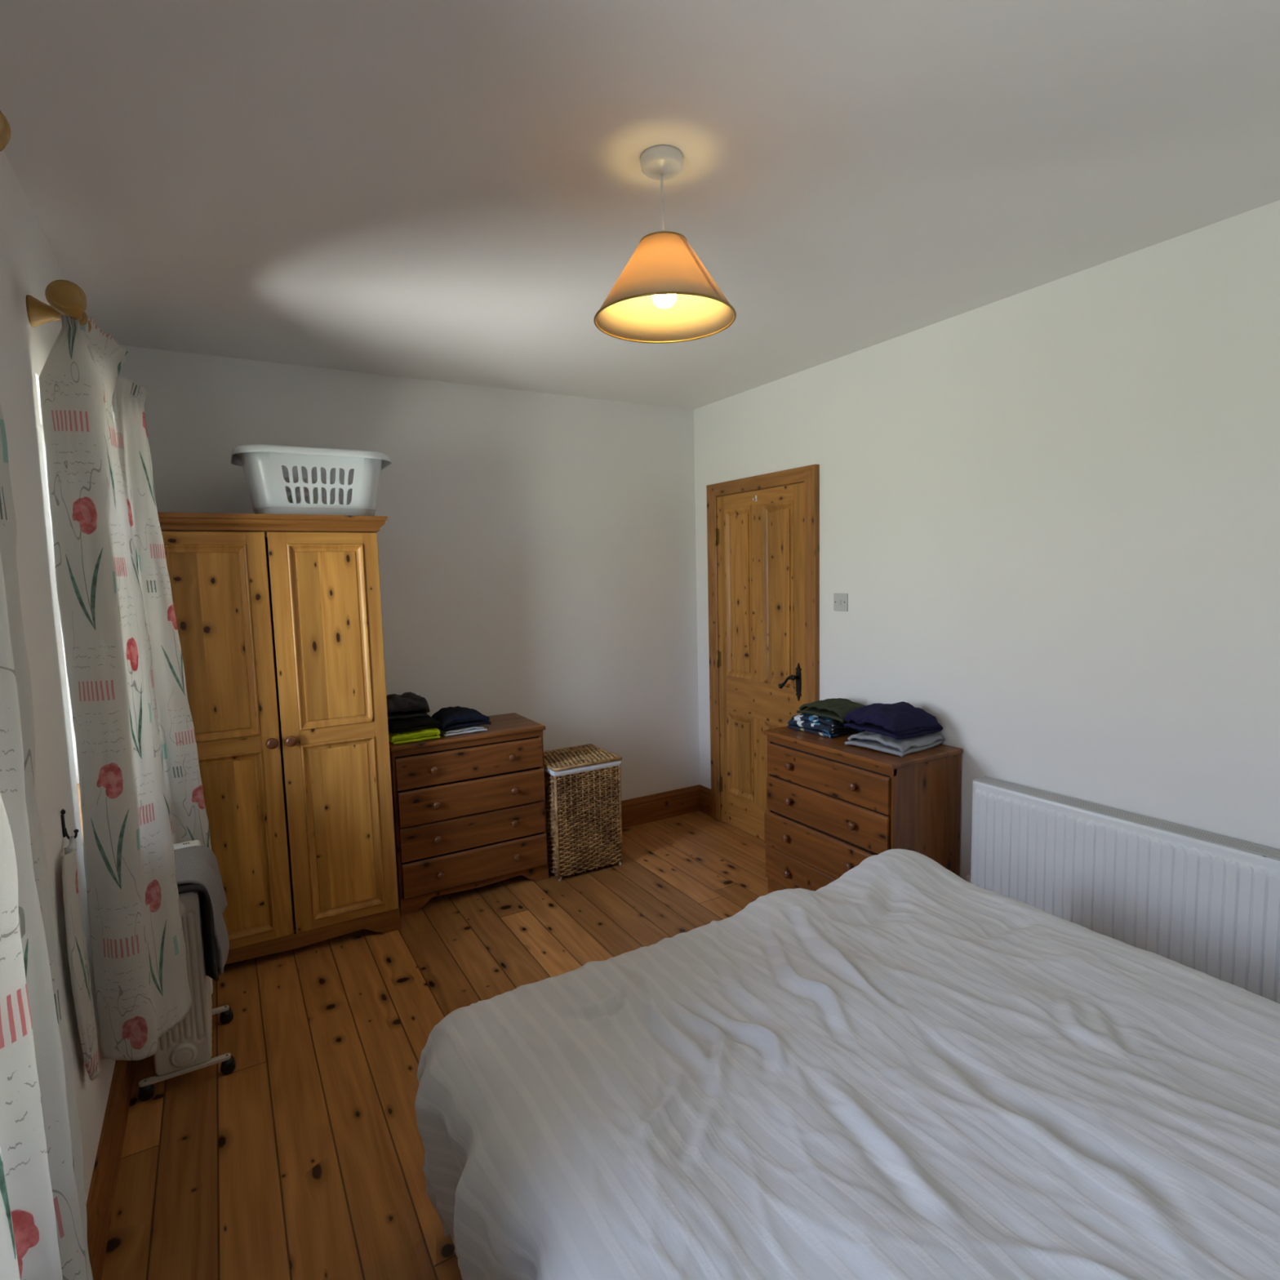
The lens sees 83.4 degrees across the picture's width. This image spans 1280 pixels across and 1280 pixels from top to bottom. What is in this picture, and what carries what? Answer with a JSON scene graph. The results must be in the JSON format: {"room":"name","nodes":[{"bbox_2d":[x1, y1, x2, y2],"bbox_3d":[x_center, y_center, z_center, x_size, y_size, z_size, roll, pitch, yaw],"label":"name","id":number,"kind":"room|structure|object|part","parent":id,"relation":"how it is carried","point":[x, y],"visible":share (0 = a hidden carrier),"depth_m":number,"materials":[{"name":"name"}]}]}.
{"room":"bedroom","nodes":[
{"label":"bedroom","id":0,"kind":"room"},
{"bbox_2d":[0,150,115,1203],"bbox_3d":[-1.219,0.208,1.125,0.300,2.556,4.383,-5,6,-30],"label":"wall","id":1,"kind":"structure","parent":0,"point":[28,263],"depth_m":1.67,"materials":[{"name":"paint"}]},
{"bbox_2d":[0,110,10,151],"bbox_3d":[-0.502,-0.688,0.208,0.131,0.077,2.009,-5,6,-30],"label":"pole","id":2,"kind":"object","parent":1,"relation":"attached to","point":[5,130],"visible":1,"depth_m":1.06,"materials":[{"name":"brown wood"}]},
{"bbox_2d":[0,404,93,1279],"bbox_3d":[-0.706,0.226,0.754,0.120,1.953,0.577,-5,7,-35],"label":"curtain","id":3,"kind":"object","parent":2,"relation":"hanging from","point":[43,1220],"visible":1,"depth_m":0.83,"materials":[{"name":"white fabric"}]},
{"bbox_2d":[26,279,91,333],"bbox_3d":[-1.709,-0.853,2.241,0.131,0.077,1.379,-5,6,-30],"label":"pole","id":4,"kind":"object","parent":1,"relation":"attached to","point":[65,297],"visible":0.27,"depth_m":1.70,"materials":[{"name":"brown wood"}]},
{"bbox_2d":[38,313,191,1060],"bbox_3d":[-1.448,0.116,2.036,0.181,1.956,0.536,-4,6,-23],"label":"curtain","id":5,"kind":"object","parent":4,"relation":"hanging from","point":[138,944],"visible":0.98,"depth_m":1.84,"materials":[{"name":"white fabric"}]},
{"bbox_2d":[111,377,211,849],"bbox_3d":[-1.692,0.018,2.519,0.232,1.798,0.227,-5,6,-30],"label":"curtain","id":6,"kind":"object","parent":4,"relation":"hanging from","point":[188,820],"visible":0.52,"depth_m":2.51,"materials":[{"name":"white fabric"}]},
{"bbox_2d":[60,808,79,839],"bbox_3d":[-1.341,0.433,1.688,0.034,0.077,0.013,-2,5,-8],"label":"wall hook","id":7,"kind":"object","parent":1,"relation":"attached to","point":[62,811],"visible":1,"depth_m":1.68,"materials":[{"name":"black metal"}]},
{"bbox_2d":[76,783,83,844],"bbox_3d":[-1.790,-0.068,2.091,0.292,1.230,0.740,-5,6,-30],"label":"window","id":8,"kind":"structure","parent":1,"relation":"in","point":[77,784],"depth_m":2.21,"materials":[{"name":"white"}]},
{"bbox_2d":[62,835,100,1080],"bbox_3d":[-1.292,0.750,1.658,0.027,0.572,0.178,-5,6,-30],"label":"tieback","id":9,"kind":"object","parent":1,"relation":"attached to","point":[77,960],"visible":1,"depth_m":1.61,"materials":[{"name":"white fabric"}]},
{"bbox_2d":[86,1060,136,1279],"bbox_3d":[-1.054,1.386,1.319,0.018,0.168,4.383,-5,6,-30],"label":"baseboard","id":10,"kind":"structure","parent":1,"relation":"attached to","point":[100,1198],"depth_m":1.81,"materials":[{"name":"brown wood"}]},
{"bbox_2d":[117,345,699,800],"bbox_3d":[-1.029,-0.055,3.841,3.408,2.556,0.120,-5,6,-30],"label":"wall","id":11,"kind":"structure","parent":0,"point":[537,553],"depth_m":3.92,"materials":[{"name":"paint"}]},
{"bbox_2d":[621,784,699,828],"bbox_3d":[-0.888,1.132,3.941,2.988,0.168,0.018,-5,6,-30],"label":"baseboard","id":12,"kind":"structure","parent":11,"relation":"attached to","point":[668,804],"depth_m":4.53,"materials":[{"name":"brown wood"}]},
{"bbox_2d":[101,810,768,1279],"bbox_3d":[0.149,1.413,2.035,3.408,0.080,4.623,-5,6,-30],"label":"floor","id":13,"kind":"structure","parent":0,"point":[304,1160],"depth_m":2.27,"materials":[{"name":"brown wood"}]},
{"bbox_2d":[137,840,235,1101],"bbox_3d":[-1.508,1.048,2.364,0.258,0.662,0.394,-5,6,-30],"label":"heater","id":14,"kind":"object","parent":13,"relation":"on","point":[185,1048],"visible":0.38,"depth_m":2.23,"materials":[{"name":"white metal"}]},
{"bbox_2d":[173,845,229,981],"bbox_3d":[-1.485,0.919,2.326,0.262,0.387,0.351,-5,6,-30],"label":"towel","id":15,"kind":"object","parent":14,"relation":"on","point":[197,867],"visible":0.56,"depth_m":2.28,"materials":[{"name":"grey fabric"}]},
{"bbox_2d":[157,511,400,968],"bbox_3d":[-1.575,0.397,3.117,0.909,1.820,0.574,-5,6,-30],"label":"wardrobe","id":16,"kind":"object","parent":13,"relation":"on","point":[278,617],"visible":0.77,"depth_m":2.92,"materials":[{"name":"brown wood"}]},
{"bbox_3d":[-1.658,-0.387,2.725,0.284,0.047,0.010,-5,6,-30],"label":"rail","id":17,"kind":"part","parent":16,"relation":"part of","materials":[{"name":"brown wood"}]},
{"bbox_3d":[-1.649,0.012,2.765,0.226,0.698,0.004,-5,6,-30],"label":"panel","id":18,"kind":"part","parent":16,"relation":"part of","materials":[{"name":"brown wood"}]},
{"bbox_3d":[-1.646,0.013,2.760,0.284,0.756,0.015,-5,6,-30],"label":"moulding","id":19,"kind":"part","parent":16,"relation":"part of","materials":[{"name":"brown wood"}]},
{"bbox_3d":[-1.639,0.419,2.802,0.284,0.062,0.010,-5,6,-30],"label":"rail","id":20,"kind":"part","parent":16,"relation":"part of","materials":[{"name":"brown wood"}]},
{"bbox_3d":[-1.630,0.823,2.843,0.226,0.692,0.004,-5,6,-30],"label":"panel","id":21,"kind":"part","parent":16,"relation":"part of","materials":[{"name":"brown wood"}]},
{"bbox_3d":[-1.627,0.824,2.837,0.284,0.750,0.015,-5,6,-30],"label":"moulding","id":22,"kind":"part","parent":16,"relation":"part of","materials":[{"name":"brown wood"}]},
{"bbox_3d":[-1.638,0.411,2.808,0.408,1.653,0.021,-5,6,-30],"label":"door","id":23,"kind":"part","parent":16,"relation":"part of","materials":[{"name":"brown wood"}]},
{"bbox_3d":[-1.619,1.216,2.878,0.284,0.038,0.010,-5,6,-30],"label":"rail","id":24,"kind":"part","parent":16,"relation":"part of","materials":[{"name":"brown wood"}]},
{"bbox_3d":[-1.472,0.413,2.872,0.046,0.046,0.039,-5,6,-30],"label":"knob","id":25,"kind":"part","parent":16,"relation":"part of","materials":[{"name":"brown wood"}]},
{"bbox_3d":[-1.597,-0.477,3.035,0.909,0.063,0.570,-5,6,-30],"label":"cornice","id":26,"kind":"part","parent":16,"relation":"part of","materials":[{"name":"brown wood"}]},
{"bbox_3d":[-1.411,0.408,2.903,0.046,0.046,0.039,-5,6,-30],"label":"knob","id":27,"kind":"part","parent":16,"relation":"part of","materials":[{"name":"brown wood"}]},
{"bbox_2d":[231,444,391,515],"bbox_3d":[-1.402,-0.656,3.090,0.608,0.270,0.464,-5,6,-30],"label":"laundry basket","id":28,"kind":"object","parent":16,"relation":"on","point":[265,467],"visible":0.99,"depth_m":2.94,"materials":[{"name":"white plastic"}]},
{"bbox_3d":[-1.288,-0.416,2.938,0.290,0.047,0.010,-5,6,-30],"label":"rail","id":29,"kind":"part","parent":16,"relation":"part of","materials":[{"name":"brown wood"}]},
{"bbox_3d":[-1.276,-0.017,2.973,0.290,0.756,0.015,-5,6,-30],"label":"moulding","id":30,"kind":"part","parent":16,"relation":"part of","materials":[{"name":"brown wood"}]},
{"bbox_3d":[-1.279,-0.017,2.978,0.232,0.698,0.004,-5,6,-30],"label":"panel","id":31,"kind":"part","parent":16,"relation":"part of","materials":[{"name":"brown wood"}]},
{"bbox_3d":[-1.275,0.383,3.017,0.414,1.653,0.021,-5,6,-30],"label":"door","id":32,"kind":"part","parent":16,"relation":"part of","materials":[{"name":"brown wood"}]},
{"bbox_3d":[-1.268,0.390,3.015,0.290,0.062,0.010,-5,6,-30],"label":"rail","id":33,"kind":"part","parent":16,"relation":"part of","materials":[{"name":"brown wood"}]},
{"bbox_3d":[-1.256,0.794,3.050,0.290,0.750,0.015,-5,6,-30],"label":"moulding","id":34,"kind":"part","parent":16,"relation":"part of","materials":[{"name":"brown wood"}]},
{"bbox_3d":[-1.260,0.794,3.055,0.232,0.692,0.004,-5,6,-30],"label":"panel","id":35,"kind":"part","parent":16,"relation":"part of","materials":[{"name":"brown wood"}]},
{"bbox_3d":[-1.249,1.186,3.091,0.290,0.038,0.010,-5,6,-30],"label":"rail","id":36,"kind":"part","parent":16,"relation":"part of","materials":[{"name":"brown wood"}]},
{"bbox_2d":[389,712,548,915],"bbox_3d":[-0.891,0.843,3.636,0.760,0.800,0.476,-5,6,-30],"label":"dresser","id":37,"kind":"object","parent":13,"relation":"on","point":[469,812],"visible":0.96,"depth_m":3.45,"materials":[{"name":"brown wood"}]},
{"bbox_2d":[388,727,439,744],"bbox_3d":[-1.098,0.436,3.435,0.236,0.058,0.261,-5,6,-30],"label":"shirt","id":38,"kind":"object","parent":37,"relation":"on","point":[431,733],"visible":0.64,"depth_m":3.34,"materials":[{"name":"green fabric"}]},
{"bbox_2d":[387,714,441,733],"bbox_3d":[-1.106,0.386,3.439,0.238,0.051,0.263,-5,7,-33],"label":"trousers","id":39,"kind":"object","parent":38,"relation":"on","point":[400,725],"visible":0.68,"depth_m":3.34,"materials":[{"name":"black fabric"}]},
{"bbox_2d":[386,692,430,719],"bbox_3d":[-1.147,0.310,3.461,0.244,0.114,0.246,-4,6,-25],"label":"jacket","id":40,"kind":"object","parent":39,"relation":"on","point":[407,704],"visible":0.78,"depth_m":3.38,"materials":[{"name":"grey fabric"}]},
{"bbox_3d":[-0.956,0.604,3.338,0.037,0.037,0.031,-5,6,-30],"label":"knob","id":41,"kind":"part","parent":37,"relation":"part of","materials":[{"name":"brown wood"}]},
{"bbox_3d":[-0.944,0.767,3.340,0.037,0.037,0.031,-5,6,-30],"label":"knob","id":42,"kind":"part","parent":37,"relation":"part of","materials":[{"name":"brown wood"}]},
{"bbox_3d":[-0.947,0.936,3.368,0.037,0.037,0.031,-5,6,-30],"label":"knob","id":43,"kind":"part","parent":37,"relation":"part of","materials":[{"name":"brown wood"}]},
{"bbox_3d":[-0.937,1.105,3.374,0.037,0.037,0.031,-5,6,-30],"label":"knob","id":44,"kind":"part","parent":37,"relation":"part of","materials":[{"name":"brown wood"}]},
{"bbox_2d":[435,724,487,736],"bbox_3d":[-0.900,0.433,3.560,0.224,0.028,0.208,-5,7,-34],"label":"shirt","id":45,"kind":"object","parent":37,"relation":"on","point":[475,728],"visible":0.38,"depth_m":3.49,"materials":[{"name":"white fabric"}]},
{"bbox_2d":[431,706,491,731],"bbox_3d":[-0.900,0.377,3.564,0.259,0.085,0.248,-5,7,-34],"label":"sweater","id":46,"kind":"object","parent":45,"relation":"on","point":[457,717],"visible":0.94,"depth_m":3.49,"materials":[{"name":"blue fabric"}]},
{"bbox_3d":[-0.877,0.582,3.576,0.712,0.150,0.300,-5,6,-30],"label":"drawer","id":47,"kind":"part","parent":37,"relation":"part of","materials":[{"name":"brown wood"}]},
{"bbox_3d":[-0.865,0.745,3.578,0.712,0.164,0.300,-5,6,-30],"label":"drawer","id":48,"kind":"part","parent":37,"relation":"part of","materials":[{"name":"brown wood"}]},
{"bbox_3d":[-0.868,0.913,3.606,0.712,0.164,0.300,-5,6,-30],"label":"drawer","id":49,"kind":"part","parent":37,"relation":"part of","materials":[{"name":"brown wood"}]},
{"bbox_3d":[-0.858,1.082,3.612,0.712,0.162,0.300,-5,6,-30],"label":"drawer","id":50,"kind":"part","parent":37,"relation":"part of","materials":[{"name":"brown wood"}]},
{"bbox_3d":[-0.629,0.578,3.530,0.037,0.037,0.031,-5,6,-30],"label":"knob","id":51,"kind":"part","parent":37,"relation":"part of","materials":[{"name":"brown wood"}]},
{"bbox_3d":[-0.617,0.741,3.532,0.037,0.037,0.031,-5,6,-30],"label":"knob","id":52,"kind":"part","parent":37,"relation":"part of","materials":[{"name":"brown wood"}]},
{"bbox_3d":[-0.620,0.909,3.560,0.037,0.037,0.031,-5,6,-30],"label":"knob","id":53,"kind":"part","parent":37,"relation":"part of","materials":[{"name":"brown wood"}]},
{"bbox_3d":[-0.610,1.079,3.566,0.037,0.037,0.031,-5,6,-30],"label":"knob","id":54,"kind":"part","parent":37,"relation":"part of","materials":[{"name":"brown wood"}]},
{"bbox_2d":[543,743,622,880],"bbox_3d":[-0.350,0.911,3.880,0.395,0.593,0.378,-5,6,-30],"label":"laundry hamper","id":55,"kind":"object","parent":13,"relation":"on","point":[583,783],"visible":0.82,"depth_m":3.72,"materials":[{"name":"wicker"}]},
{"bbox_3d":[-0.357,0.626,3.852,0.395,0.021,0.376,-5,6,-30],"label":"lid","id":56,"kind":"part","parent":55,"relation":"part of","materials":[{"name":"wicker"}]},
{"bbox_3d":[-0.352,0.921,3.881,0.349,0.538,0.336,-5,6,-30],"label":"frame","id":57,"kind":"part","parent":55,"relation":"part of","materials":[{"name":"brown wicker"}]},
{"bbox_2d":[763,726,963,893],"bbox_3d":[0.953,0.839,3.222,0.480,0.800,0.760,-5,6,-30],"label":"dresser","id":58,"kind":"object","parent":13,"relation":"on","point":[833,806],"visible":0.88,"depth_m":3.00,"materials":[{"name":"brown wood"}]},
{"bbox_3d":[0.665,0.905,3.278,0.031,0.037,0.037,-5,6,-30],"label":"knob","id":59,"kind":"part","parent":58,"relation":"part of","materials":[{"name":"brown wood"}]},
{"bbox_3d":[0.674,1.073,3.297,0.031,0.037,0.037,-5,6,-30],"label":"knob","id":60,"kind":"part","parent":58,"relation":"part of","materials":[{"name":"brown wood"}]},
{"bbox_3d":[0.674,0.735,3.270,0.031,0.037,0.037,-5,6,-30],"label":"knob","id":61,"kind":"part","parent":58,"relation":"part of","materials":[{"name":"brown wood"}]},
{"bbox_3d":[0.674,0.573,3.256,0.031,0.037,0.037,-5,6,-30],"label":"knob","id":62,"kind":"part","parent":58,"relation":"part of","materials":[{"name":"brown wood"}]},
{"bbox_3d":[0.913,1.077,3.218,0.300,0.162,0.712,-5,6,-30],"label":"drawer","id":63,"kind":"part","parent":58,"relation":"part of","materials":[{"name":"brown wood"}]},
{"bbox_3d":[0.904,0.909,3.199,0.300,0.164,0.712,-5,6,-30],"label":"drawer","id":64,"kind":"part","parent":58,"relation":"part of","materials":[{"name":"brown wood"}]},
{"bbox_2d":[787,713,865,737],"bbox_3d":[0.886,0.382,3.385,0.267,0.080,0.285,-5,6,-30],"label":"t-shirt","id":65,"kind":"object","parent":58,"relation":"on","point":[811,723],"visible":0.67,"depth_m":3.29,"materials":[{"name":"blue fabric"}]},
{"bbox_2d":[796,697,866,722],"bbox_3d":[0.922,0.316,3.372,0.249,0.068,0.283,-5,7,-33],"label":"shirt","id":66,"kind":"object","parent":65,"relation":"on","point":[835,708],"visible":0.83,"depth_m":3.31,"materials":[{"name":"green fabric"}]},
{"bbox_3d":[0.914,0.739,3.191,0.300,0.164,0.712,-5,6,-30],"label":"drawer","id":67,"kind":"part","parent":58,"relation":"part of","materials":[{"name":"brown wood"}]},
{"bbox_3d":[0.913,0.576,3.177,0.300,0.150,0.712,-5,6,-30],"label":"drawer","id":68,"kind":"part","parent":58,"relation":"part of","materials":[{"name":"brown wood"}]},
{"bbox_3d":[0.858,0.932,2.952,0.031,0.037,0.037,-5,6,-30],"label":"knob","id":69,"kind":"part","parent":58,"relation":"part of","materials":[{"name":"brown wood"}]},
{"bbox_3d":[0.868,0.761,2.944,0.031,0.037,0.037,-5,6,-30],"label":"knob","id":70,"kind":"part","parent":58,"relation":"part of","materials":[{"name":"brown wood"}]},
{"bbox_3d":[0.868,0.599,2.930,0.031,0.037,0.037,-5,6,-30],"label":"knob","id":71,"kind":"part","parent":58,"relation":"part of","materials":[{"name":"brown wood"}]},
{"bbox_2d":[844,730,944,757],"bbox_3d":[1.082,0.416,3.066,0.323,0.064,0.291,-6,7,-37],"label":"folded joggers","id":72,"kind":"object","parent":58,"relation":"on","point":[869,740],"visible":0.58,"depth_m":2.97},
{"bbox_2d":[844,701,942,739],"bbox_3d":[1.086,0.328,3.088,0.287,0.118,0.314,-4,6,-27],"label":"hoodie","id":73,"kind":"object","parent":72,"relation":"on","point":[902,720],"visible":1,"depth_m":3.00,"materials":[{"name":"blue fabric"}]},
{"bbox_3d":[0.761,1.189,1.172,1.500,0.500,1.970,-5,6,-30],"label":"bed","id":74,"kind":"object","parent":13,"relation":"on","visible":0},
{"bbox_2d":[414,848,1279,1279],"bbox_3d":[0.718,1.090,1.192,1.753,0.588,2.167,-5,6,-30],"label":"duvet","id":75,"kind":"object","parent":74,"relation":"on","point":[900,1067],"visible":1,"depth_m":1.32,"materials":[{"name":"white fabric"}]},
{"bbox_2d":[0,0,1279,409],"bbox_3d":[0.086,-1.210,1.785,3.408,0.080,4.623,-5,6,-30],"label":"ceiling","id":76,"kind":"structure","parent":0,"point":[452,191],"depth_m":1.74,"materials":[{"name":"paint"}]},
{"bbox_2d":[593,145,736,343],"bbox_3d":[0.057,-0.975,1.750,0.350,0.381,0.350,-5,6,-30],"label":"pendant lamp","id":77,"kind":"object","parent":76,"relation":"hanging from","point":[664,293],"visible":1,"depth_m":1.72,"materials":[{"name":"orange fabric"}]},
{"bbox_3d":[0.055,-1.034,1.744,0.008,0.191,0.006,-5,6,-30],"label":"cord","id":78,"kind":"part","parent":77,"relation":"part of","materials":[{"name":"white plastic"}]},
{"bbox_3d":[0.057,-0.967,1.751,0.118,0.005,0.118,-5,6,-30],"label":"shade trim","id":79,"kind":"part","parent":77,"relation":"part of","materials":[{"name":"orange fabric"}]},
{"bbox_3d":[0.059,-0.863,1.761,0.060,0.090,0.060,-5,6,-30],"label":"light bulb","id":80,"kind":"part","parent":77,"relation":"part of","materials":[{"name":"white glass"}]},
{"bbox_3d":[0.061,-0.788,1.768,0.350,0.005,0.350,-5,6,-30],"label":"shade trim","id":81,"kind":"part","parent":77,"relation":"part of","materials":[{"name":"gold metal"}]},
{"bbox_3d":[0.059,-0.878,1.759,0.345,0.181,0.345,-5,6,-30],"label":"lamp shade","id":82,"kind":"part","parent":77,"relation":"part of","materials":[{"name":"orange fabric"}]},
{"bbox_2d":[693,200,1279,879],"bbox_3d":[1.532,-0.012,2.740,0.120,2.556,4.383,-5,6,-30],"label":"wall","id":83,"kind":"structure","parent":0,"point":[1050,512],"depth_m":2.56,"materials":[{"name":"paint"}]},
{"bbox_2d":[699,784,711,816],"bbox_3d":[0.426,1.034,4.630,0.018,0.168,0.160,-5,6,-30],"label":"baseboard","id":84,"kind":"structure","parent":83,"relation":"attached to","point":[704,792],"depth_m":4.62,"materials":[{"name":"brown wood"}]},
{"bbox_2d":[706,464,819,840],"bbox_3d":[0.653,0.126,4.058,0.080,2.074,0.918,-5,6,-30],"label":"door","id":85,"kind":"structure","parent":83,"relation":"in","point":[763,554],"depth_m":4.08,"materials":[{"name":"brown wood"}]},
{"bbox_3d":[0.578,-0.268,4.186,0.016,0.987,0.250,-5,6,-30],"label":"panel","id":86,"kind":"part","parent":85,"relation":"part of","materials":[{"name":"brown wood"}]},
{"bbox_3d":[0.601,0.691,4.277,0.016,0.500,0.250,-5,6,-30],"label":"panel","id":87,"kind":"part","parent":85,"relation":"part of","materials":[{"name":"brown wood"}]},
{"bbox_3d":[0.670,0.161,4.077,0.001,1.991,0.590,-5,6,-30],"label":"rail","id":88,"kind":"part","parent":85,"relation":"part of","materials":[{"name":"brown wood"}]},
{"bbox_3d":[0.774,0.715,3.986,0.016,0.500,0.250,-5,6,-30],"label":"panel","id":89,"kind":"part","parent":85,"relation":"part of","materials":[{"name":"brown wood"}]},
{"bbox_3d":[0.751,-0.244,3.894,0.016,0.987,0.250,-5,6,-30],"label":"panel","id":90,"kind":"part","parent":85,"relation":"part of","materials":[{"name":"brown wood"}]},
{"bbox_3d":[0.796,0.221,3.820,0.061,0.084,0.114,-6,7,-38],"label":"lever","id":91,"kind":"part","parent":85,"relation":"part of","materials":[{"name":"black metal"}]},
{"bbox_3d":[0.837,0.222,3.793,0.008,0.204,0.038,-5,6,-30],"label":"handle","id":92,"kind":"part","parent":85,"relation":"part of","materials":[{"name":"black metal"}]},
{"bbox_2d":[833,592,847,611],"bbox_3d":[0.981,-0.185,3.520,0.015,0.088,0.086,-5,6,-30],"label":"light switch","id":93,"kind":"object","parent":83,"relation":"attached to","point":[840,600],"visible":1,"depth_m":3.52,"materials":[{"name":"grey plastic"}]},
{"bbox_2d":[965,776,1279,1004],"bbox_3d":[1.767,0.957,2.238,0.115,0.707,1.670,-5,6,-30],"label":"radiator","id":94,"kind":"object","parent":83,"relation":"attached to","point":[1208,903],"visible":0.9,"depth_m":2.35,"materials":[{"name":"white metal"}]},
{"bbox_2d":[973,776,1279,861],"bbox_3d":[1.770,0.612,2.182,0.080,0.009,1.615,-5,6,-30],"label":"grille","id":95,"kind":"object","parent":94,"relation":"attached to","point":[1206,840],"depth_m":2.37,"materials":[{"name":"grey metal"}]},
{"bbox_3d":[1.773,0.841,2.202,0.078,0.457,1.611,-5,6,-30],"label":"panel","id":96,"kind":"part","parent":94,"relation":"part of","materials":[{"name":"white metal"}]}
]}

